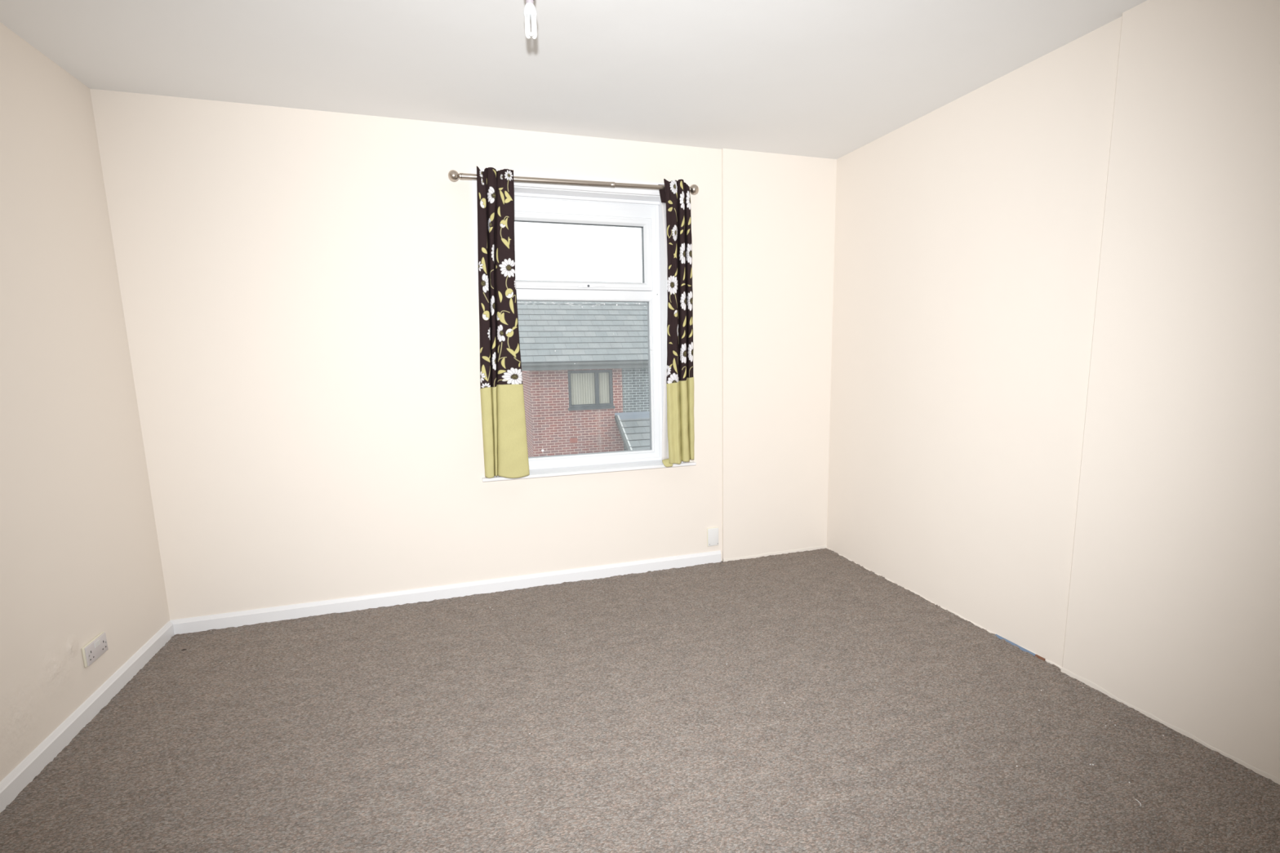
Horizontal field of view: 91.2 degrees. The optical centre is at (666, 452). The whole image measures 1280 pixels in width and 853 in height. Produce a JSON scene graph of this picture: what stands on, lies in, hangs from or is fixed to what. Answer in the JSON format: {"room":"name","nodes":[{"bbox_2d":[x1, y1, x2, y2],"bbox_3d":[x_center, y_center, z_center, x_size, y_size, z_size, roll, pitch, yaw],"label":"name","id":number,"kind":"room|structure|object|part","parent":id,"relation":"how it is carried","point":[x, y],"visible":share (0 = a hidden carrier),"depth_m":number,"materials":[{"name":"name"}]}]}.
{"room":"empty bedroom","nodes":[
{"label":"empty bedroom","id":0,"kind":"room"},
{"bbox_2d":[0,22,169,782],"bbox_3d":[-1.879,-0.009,0.990,0.150,2.550,4.050,-4,10,-19],"label":"wall","id":1,"kind":"structure","parent":0,"point":[80,557],"depth_m":2.34,"materials":[{"name":"white paint"}]},
{"bbox_2d":[0,621,174,813],"bbox_3d":[-1.781,1.161,1.200,0.015,0.078,4.035,-4,10,-19],"label":"baseboard","id":2,"kind":"structure","parent":1,"relation":"attached to","point":[20,777],"depth_m":2.28,"materials":[{"name":"white paint"}]},
{"bbox_2d":[81,631,108,667],"bbox_3d":[-2.227,0.766,2.444,0.018,0.080,0.152,-4,10,-19],"label":"wall socket","id":3,"kind":"object","parent":1,"relation":"attached to","point":[97,646],"visible":1,"depth_m":2.43,"materials":[{"name":"beige plastic"}]},
{"bbox_2d":[89,88,836,620],"bbox_3d":[-0.732,-0.448,3.587,4.038,2.550,0.218,-4,10,-19],"label":"wall","id":4,"kind":"structure","parent":0,"point":[299,288],"depth_m":3.23,"materials":[{"name":"white paint"}]},
{"bbox_2d":[169,550,720,635],"bbox_3d":[-1.051,0.767,3.561,2.956,0.077,0.015,-4,10,-19],"label":"baseboard","id":5,"kind":"structure","parent":4,"relation":"attached to","point":[224,620],"depth_m":3.46,"materials":[{"name":"white paint"}]},
{"bbox_2d":[448,169,698,194],"bbox_3d":[-0.464,-1.428,3.360,1.342,0.092,0.104,-4,10,-19],"label":"curtain rod","id":6,"kind":"object","parent":4,"relation":"attached to","point":[453,175],"visible":0.84,"depth_m":3.31,"materials":[{"name":"silver metal"}]},
{"bbox_2d":[476,166,529,478],"bbox_3d":[-0.886,-0.652,3.304,0.236,1.598,0.085,-4,10,-19],"label":"curtain","id":7,"kind":"object","parent":6,"relation":"hanging from","point":[505,451],"visible":1,"depth_m":3.28,"materials":[{"name":"fabric"}]},
{"bbox_3d":[-0.886,-0.892,3.257,0.227,1.109,0.070,-4,10,-19],"label":"printed panel","id":8,"kind":"part","parent":7,"relation":"part of","materials":[{"name":"fabric"}]},
{"bbox_2d":[657,178,694,466],"bbox_3d":[0.060,-0.719,3.624,0.198,1.618,0.080,-4,10,-19],"label":"curtain","id":9,"kind":"object","parent":6,"relation":"hanging from","point":[677,431],"visible":1,"depth_m":3.61,"materials":[{"name":"fabric"}]},
{"bbox_3d":[0.070,-0.961,3.578,0.179,1.126,0.067,-6,11,-29],"label":"printed panel","id":10,"kind":"part","parent":9,"relation":"part of","materials":[{"name":"fabric"}]},
{"bbox_2d":[471,168,696,481],"bbox_3d":[-0.466,-0.703,3.619,1.263,1.634,0.227,-4,10,-19],"label":"window","id":11,"kind":"structure","parent":4,"relation":"in","point":[535,204],"depth_m":3.65,"materials":[{"name":"white paint"}]},
{"bbox_3d":[-0.510,-1.147,3.600,0.875,0.413,0.063,-4,10,-19],"label":"opening sash","id":12,"kind":"part","parent":11,"relation":"part of","materials":[{"name":"white plastic"}]},
{"bbox_3d":[-0.509,-0.686,3.691,0.979,1.542,0.068,-4,10,-19],"label":"frame","id":13,"kind":"part","parent":11,"relation":"part of","materials":[{"name":"white plastic"}]},
{"bbox_3d":[-0.443,0.099,3.720,1.263,0.018,0.167,-4,10,-19],"label":"sill","id":14,"kind":"part","parent":11,"relation":"part of","materials":[{"name":"white paint"}]},
{"bbox_3d":[-0.433,-0.958,3.611,0.159,0.016,0.023,-4,10,-19],"label":"handle","id":15,"kind":"part","parent":11,"relation":"part of","materials":[{"name":"white plastic"}]},
{"bbox_2d":[706,527,718,546],"bbox_3d":[0.294,0.538,3.994,0.078,0.120,0.016,-4,10,-19],"label":"blank plate","id":16,"kind":"object","parent":4,"relation":"attached to","point":[712,533],"visible":1,"depth_m":3.99,"materials":[{"name":"beige plastic"}]},
{"bbox_2d":[723,545,826,561],"bbox_3d":[0.726,0.667,4.155,0.769,0.026,0.006,-4,10,-19],"label":"trim","id":17,"kind":"structure","parent":4,"relation":"attached to","point":[809,548],"depth_m":4.16,"materials":[{"name":"white paint"}]},
{"bbox_2d":[0,0,1146,159],"bbox_3d":[-0.070,-1.459,1.420,4.038,0.120,4.400,-4,10,-19],"label":"ceiling","id":18,"kind":"structure","parent":0,"point":[830,79],"depth_m":2.47,"materials":[{"name":"white paint"}]},
{"bbox_2d":[523,0,537,39],"bbox_3d":[-0.388,-1.312,1.760,0.080,0.269,0.080,-4,10,-19],"label":"pendant light","id":19,"kind":"object","parent":18,"relation":"hanging from","point":[530,12],"visible":1,"depth_m":1.76,"materials":[{"name":"white plastic"}]},
{"bbox_3d":[-0.387,-1.249,1.771,0.038,0.033,0.038,-4,10,-19],"label":"bulb","id":20,"kind":"part","parent":19,"relation":"part of","materials":[{"name":"white glass"}]},
{"bbox_2d":[0,548,1279,852],"bbox_3d":[-0.021,1.072,1.800,3.778,0.018,4.075,-4,10,-19],"label":"floor","id":21,"kind":"structure","parent":0,"point":[904,724],"depth_m":2.20,"materials":[{"name":"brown carpet"}]},
{"bbox_2d":[995,634,1035,656],"bbox_3d":[1.581,0.875,2.847,0.009,0.009,0.215,-4,10,-19],"label":"strip","id":22,"kind":"object","parent":21,"relation":"on","point":[997,635],"visible":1,"depth_m":2.85,"materials":[{"name":"blue plastic"}]},
{"bbox_2d":[1035,653,1045,660],"bbox_3d":[1.623,0.893,2.726,0.009,0.010,0.045,-4,10,-19],"label":"rod","id":23,"kind":"object","parent":21,"relation":"on","point":[1036,655],"visible":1,"depth_m":2.73,"materials":[{"name":"brown wood"}]},
{"bbox_2d":[826,0,1279,779],"bbox_3d":[1.785,-0.267,2.228,0.172,2.550,4.050,-4,10,-19],"label":"wall","id":24,"kind":"structure","parent":0,"point":[1055,420],"depth_m":2.41,"materials":[{"name":"white paint"}]},
{"bbox_2d":[826,547,1061,669],"bbox_3d":[1.378,0.778,3.450,0.008,0.014,1.772,-4,10,-19],"label":"trim","id":25,"kind":"structure","parent":24,"relation":"attached to","point":[915,593],"depth_m":3.14,"materials":[{"name":"white paint"}]},
{"bbox_2d":[1060,666,1279,785],"bbox_3d":[2.015,1.068,1.560,0.006,0.029,2.260,-4,10,-19],"label":"trim","id":26,"kind":"structure","parent":24,"relation":"attached to","point":[1275,780],"depth_m":2.21,"materials":[{"name":"white paint"}]},
{"label":"outside","id":27,"kind":"structure","parent":0,"visible":0},
{"bbox_3d":[-3.795,0.334,26.956,70.000,0.100,44.400,-4,10,-19],"label":"ground","id":28,"kind":"structure","parent":27,"visible":0},
{"bbox_2d":[516,301,649,457],"bbox_3d":[-0.548,-2.249,21.190,10.200,6.750,8.028,-4,10,-19],"label":"house","id":29,"kind":"structure","parent":28,"relation":"on","point":[599,402],"depth_m":18.17,"materials":[{"name":"red brick"}]}
]}

